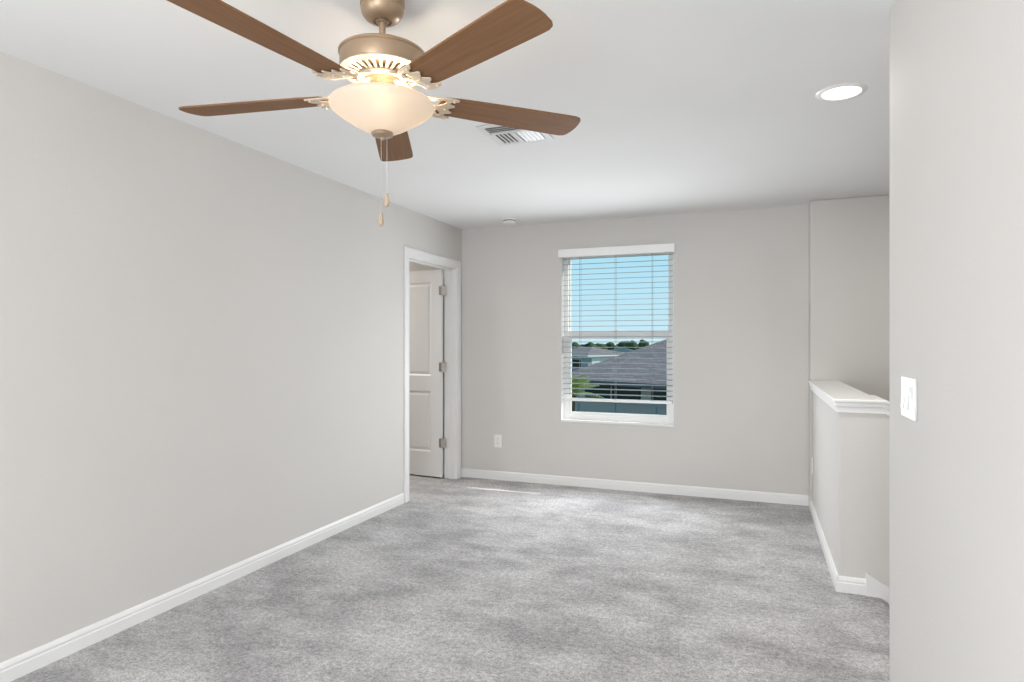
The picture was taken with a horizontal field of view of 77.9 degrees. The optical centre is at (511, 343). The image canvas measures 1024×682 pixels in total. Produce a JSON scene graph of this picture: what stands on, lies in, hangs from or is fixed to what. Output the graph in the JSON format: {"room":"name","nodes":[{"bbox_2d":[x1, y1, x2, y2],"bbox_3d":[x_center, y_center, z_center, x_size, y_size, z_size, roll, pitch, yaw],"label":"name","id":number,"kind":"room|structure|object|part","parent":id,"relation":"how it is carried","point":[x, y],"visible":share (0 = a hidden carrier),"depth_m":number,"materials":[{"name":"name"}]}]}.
{"room":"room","nodes":[
{"label":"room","id":0,"kind":"room"},
{"bbox_2d":[0,51,461,662],"bbox_3d":[-2.054,0.094,2.367,0.120,2.432,8.336,0,0,21],"label":"wall","id":1,"kind":"structure","parent":0,"point":[202,331],"depth_m":3.13,"materials":[{"name":"paint"}]},
{"bbox_2d":[0,493,403,681],"bbox_3d":[-2.191,1.268,1.826,0.014,0.083,7.227,0,0,21],"label":"baseboard","id":2,"kind":"structure","parent":1,"relation":"attached to","point":[16,667],"depth_m":3.10,"materials":[{"name":"white paint"}]},
{"bbox_2d":[409,270,445,476],"bbox_3d":[-1.048,0.290,6.317,0.902,2.008,0.173,0,0,26],"label":"door","id":3,"kind":"structure","parent":1,"relation":"in","point":[427,290],"depth_m":6.20,"materials":[{"name":"white paint"}]},
{"bbox_2d":[404,246,460,502],"bbox_3d":[-0.757,0.255,5.724,0.156,2.110,1.046,0,0,21],"label":"trim","id":4,"kind":"structure","parent":1,"relation":"attached to","point":[452,268],"depth_m":6.12,"materials":[{"name":"white paint"}]},
{"bbox_3d":[-0.822,0.255,5.749,0.018,2.110,1.046,0,0,21],"label":"casing","id":5,"kind":"part","parent":4,"relation":"part of","materials":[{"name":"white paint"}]},
{"bbox_2d":[409,261,443,465],"bbox_3d":[-2.683,0.094,5.584,3.371,2.432,3.085,0,0,21],"label":"wall","id":6,"kind":"structure","parent":0,"point":[413,266],"depth_m":6.37,"materials":[{"name":"paint"}]},
{"bbox_2d":[0,0,893,228],"bbox_3d":[0.071,-1.197,1.572,11.400,0.150,8.585,0,0,21],"label":"ceiling","id":7,"kind":"structure","parent":0,"point":[681,106],"depth_m":2.81,"materials":[{"name":"paint"}]},
{"bbox_2d":[167,0,579,225],"bbox_3d":[-0.452,-0.751,2.025,1.365,0.740,1.361,0,0,21],"label":"ceiling fan","id":8,"kind":"object","parent":7,"relation":"hanging from","point":[382,101],"visible":1,"depth_m":1.93,"materials":[{"name":"brown wood"}]},
{"bbox_3d":[-0.861,-0.798,2.133,0.528,0.028,0.139,0,0,12],"label":"blade","id":9,"kind":"part","parent":8,"relation":"part of","materials":[{"name":"brown wood"}]},
{"bbox_3d":[-0.641,-0.798,1.649,0.139,0.028,0.528,0,0,30],"label":"blade","id":10,"kind":"part","parent":8,"relation":"part of","materials":[{"name":"brown wood"}]},
{"bbox_3d":[-0.418,-0.864,2.043,0.268,0.024,0.268,0,0,21],"label":"vent plate","id":11,"kind":"part","parent":8,"relation":"part of","materials":[{"name":"beige metal"}]},
{"bbox_3d":[-0.418,-0.729,2.043,0.335,0.102,0.335,0,0,21],"label":"lamp shade","id":12,"kind":"part","parent":8,"relation":"part of","materials":[{"name":"white glass"}]},
{"bbox_3d":[-0.469,-0.798,2.492,0.139,0.028,0.528,0,0,-6],"label":"blade","id":13,"kind":"part","parent":8,"relation":"part of","materials":[{"name":"brown wood"}]},
{"bbox_3d":[-0.113,-0.798,1.710,0.139,0.028,0.528,0,0,-42],"label":"blade","id":14,"kind":"part","parent":8,"relation":"part of","materials":[{"name":"brown wood"}]},
{"bbox_3d":[-0.007,-0.798,2.230,0.528,0.028,0.139,0,0,-24],"label":"blade","id":15,"kind":"part","parent":8,"relation":"part of","materials":[{"name":"brown wood"}]},
{"bbox_2d":[502,218,516,223],"bbox_3d":[-0.023,-1.101,5.728,0.132,0.042,0.132,0,0,21],"label":"smoke detector","id":16,"kind":"object","parent":7,"relation":"attached to","point":[505,220],"visible":1,"depth_m":5.68,"materials":[{"name":"white plastic"}]},
{"bbox_2d":[476,124,553,145],"bbox_3d":[0.020,-1.114,3.369,0.320,0.016,0.330,0,0,21],"label":"ceiling vent","id":17,"kind":"object","parent":7,"relation":"in","point":[501,135],"visible":0.74,"depth_m":3.39,"materials":[{"name":"white metal"}]},
{"bbox_2d":[815,82,867,100],"bbox_3d":[1.469,-1.118,2.826,0.208,0.008,0.208,0,0,21],"label":"recessed light","id":18,"kind":"object","parent":7,"relation":"in","point":[843,91],"visible":1,"depth_m":2.81,"materials":[{"name":"white plastic"}]},
{"bbox_2d":[11,474,889,681],"bbox_3d":[-2.053,1.450,2.393,6.845,0.280,8.585,0,0,21],"label":"floor","id":19,"kind":"structure","parent":0,"point":[466,579],"depth_m":3.15,"materials":[{"name":"carpet"}]},
{"bbox_2d":[462,205,808,494],"bbox_3d":[0.921,0.094,5.766,3.221,2.432,0.150,0,0,21],"label":"wall","id":20,"kind":"structure","parent":0,"point":[741,276],"depth_m":5.47,"materials":[{"name":"paint"}]},
{"bbox_2d":[494,435,501,447],"bbox_3d":[-0.135,0.939,6.089,0.078,0.122,0.008,0,0,21],"label":"power outlet","id":21,"kind":"object","parent":20,"relation":"attached to","point":[497,438],"visible":1,"depth_m":6.08,"materials":[{"name":"white plastic"}]},
{"bbox_2d":[561,252,673,426],"bbox_3d":[0.954,-0.065,5.748,1.018,1.581,0.154,0,0,21],"label":"window","id":22,"kind":"structure","parent":20,"relation":"in","point":[567,415],"depth_m":5.79,"materials":[{"name":"white plastic"}]},
{"bbox_2d":[558,243,674,403],"bbox_3d":[0.930,-0.168,5.698,1.049,1.396,0.091,0,0,21],"label":"window blind","id":23,"kind":"object","parent":22,"relation":"attached to","point":[670,247],"visible":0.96,"depth_m":5.69,"materials":[{"name":"white plastic"}]},
{"bbox_3d":[0.629,-0.150,5.833,0.003,1.320,0.055,0,0,21],"label":"ladder cord","id":24,"kind":"part","parent":23,"relation":"part of","materials":[{"name":"white fabric"}]},
{"bbox_3d":[0.941,0.517,5.713,0.994,0.026,0.052,0,0,21],"label":"rail","id":25,"kind":"part","parent":23,"relation":"part of","materials":[{"name":"white plastic"}]},
{"bbox_3d":[0.943,0.716,5.719,1.016,0.020,0.091,0,0,21],"label":"sill","id":26,"kind":"part","parent":22,"relation":"part of","materials":[{"name":"white wood"}]},
{"bbox_3d":[0.965,0.285,5.776,0.928,0.790,0.025,0,0,21],"label":"sash","id":27,"kind":"part","parent":22,"relation":"part of","materials":[{"name":"white plastic"}]},
{"bbox_3d":[0.975,-0.439,5.802,0.928,0.773,0.023,0,0,21],"label":"sash","id":28,"kind":"part","parent":22,"relation":"part of","materials":[{"name":"clear glass"}]},
{"bbox_2d":[461,468,808,505],"bbox_3d":[0.947,1.268,5.667,3.101,0.083,0.014,0,0,21],"label":"baseboard","id":29,"kind":"structure","parent":20,"relation":"attached to","point":[757,496],"depth_m":5.58,"materials":[{"name":"white paint"}]},
{"bbox_2d":[809,195,889,501],"bbox_3d":[4.591,1.469,4.264,4.708,5.182,0.307,0,0,21],"label":"wall","id":30,"kind":"structure","parent":0,"point":[849,238],"depth_m":4.87,"materials":[{"name":"paint"}]},
{"bbox_2d":[812,391,889,587],"bbox_3d":[3.346,1.151,3.651,2.804,1.653,1.733,0,0,21],"label":"wall","id":31,"kind":"structure","parent":0,"point":[851,451],"depth_m":3.32,"materials":[{"name":"paint"}]},
{"bbox_2d":[808,500,838,590],"bbox_3d":[2.058,1.268,4.226,0.014,0.083,1.904,0,0,21],"label":"baseboard","id":32,"kind":"structure","parent":31,"relation":"attached to","point":[830,563],"depth_m":3.92,"materials":[{"name":"white paint"}]},
{"bbox_2d":[808,381,889,416],"bbox_3d":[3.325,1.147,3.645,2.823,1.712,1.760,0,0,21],"label":"trim","id":33,"kind":"structure","parent":31,"relation":"attached to","point":[841,397],"depth_m":3.41,"materials":[{"name":"white paint"}]},
{"bbox_2d":[836,575,865,595],"bbox_3d":[1.776,1.268,3.321,0.138,0.083,0.014,0,0,21],"label":"baseboard","id":34,"kind":"structure","parent":31,"relation":"attached to","point":[851,585],"depth_m":3.31,"materials":[{"name":"white paint"}]},
{"bbox_2d":[865,572,889,604],"bbox_3d":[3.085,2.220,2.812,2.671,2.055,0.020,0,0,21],"label":"trim","id":35,"kind":"structure","parent":31,"relation":"attached to","point":[874,587],"depth_m":3.27,"materials":[{"name":"white paint"}]},
{"bbox_2d":[890,0,1023,681],"bbox_3d":[0.408,0.094,-0.276,0.120,2.432,5.180,0,0,21],"label":"wall","id":36,"kind":"structure","parent":0,"point":[957,66],"depth_m":1.43,"materials":[{"name":"paint"}]},
{"bbox_2d":[900,376,916,421],"bbox_3d":[1.162,0.160,1.861,0.013,0.122,0.178,0,0,21],"label":"light switch","id":37,"kind":"object","parent":36,"relation":"attached to","point":[908,406],"visible":1,"depth_m":1.83,"materials":[{"name":"white plastic"}]},
{"label":"outside","id":38,"kind":"structure","parent":0,"visible":0},
{"bbox_3d":[109.534,4.460,283.581,600.000,0.300,592.000,0,0,21],"label":"ground","id":39,"kind":"structure","parent":38,"visible":0},
{"bbox_2d":[572,342,583,346],"bbox_3d":[14.389,2.003,137.925,3.968,4.631,4.033,0,0,21],"label":"tree","id":40,"kind":"object","parent":39,"relation":"on","point":[574,344],"visible":0.09,"depth_m":137.15,"materials":[{"name":"green plant"}]},
{"bbox_2d":[572,374,600,410],"bbox_3d":[1.349,2.488,14.133,1.771,3.654,1.599,0,0,21],"label":"palm tree","id":41,"kind":"object","parent":39,"relation":"on","point":[573,380],"visible":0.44,"depth_m":14.06,"materials":[{"name":"green plant"}]},
{"bbox_2d":[585,342,605,348],"bbox_3d":[16.455,2.006,127.349,4.235,4.623,4.583,0,0,21],"label":"tree","id":42,"kind":"object","parent":39,"relation":"on","point":[589,344],"visible":0.17,"depth_m":127.65,"materials":[{"name":"green plant"}]},
{"bbox_2d":[572,348,623,370],"bbox_3d":[11.219,2.409,93.434,8.860,3.802,10.860,0,0,-32],"label":"house","id":43,"kind":"structure","parent":39,"relation":"on","point":[596,360],"depth_m":89.01,"materials":[{"name":"grey paint"}]},
{"bbox_3d":[13.858,3.185,89.211,6.800,2.250,0.160,0,0,-32],"label":"garage door","id":44,"kind":"part","parent":43,"relation":"part of","materials":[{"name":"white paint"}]},
{"bbox_2d":[605,342,613,349],"bbox_3d":[22.310,1.969,145.788,3.450,4.697,3.679,0,0,21],"label":"tree","id":45,"kind":"object","parent":39,"relation":"on","point":[610,344],"visible":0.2,"depth_m":144.69,"materials":[{"name":"green plant"}]},
{"bbox_2d":[572,339,666,414],"bbox_3d":[12.635,1.210,26.116,14.060,6.200,17.060,0,0,-42],"label":"house","id":46,"kind":"structure","parent":39,"relation":"on","point":[580,406],"depth_m":25.75,"materials":[{"name":"grey paint"}]},
{"bbox_2d":[616,341,627,346],"bbox_3d":[23.676,1.881,134.864,4.192,4.873,4.072,0,0,21],"label":"tree","id":47,"kind":"object","parent":39,"relation":"on","point":[622,343],"visible":0.18,"depth_m":133.85,"materials":[{"name":"green plant"}]},
{"bbox_2d":[612,348,632,351],"bbox_3d":[18.332,2.510,105.725,7.060,3.600,6.060,0,0,26],"label":"house","id":48,"kind":"structure","parent":39,"relation":"on","point":[616,349],"depth_m":104.65,"materials":[{"name":"white paint"}]},
{"bbox_2d":[626,339,648,349],"bbox_3d":[24.446,1.763,122.598,4.359,5.110,4.406,0,0,21],"label":"tree","id":49,"kind":"object","parent":39,"relation":"on","point":[642,343],"visible":0.45,"depth_m":121.42,"materials":[{"name":"green plant"}]}
]}

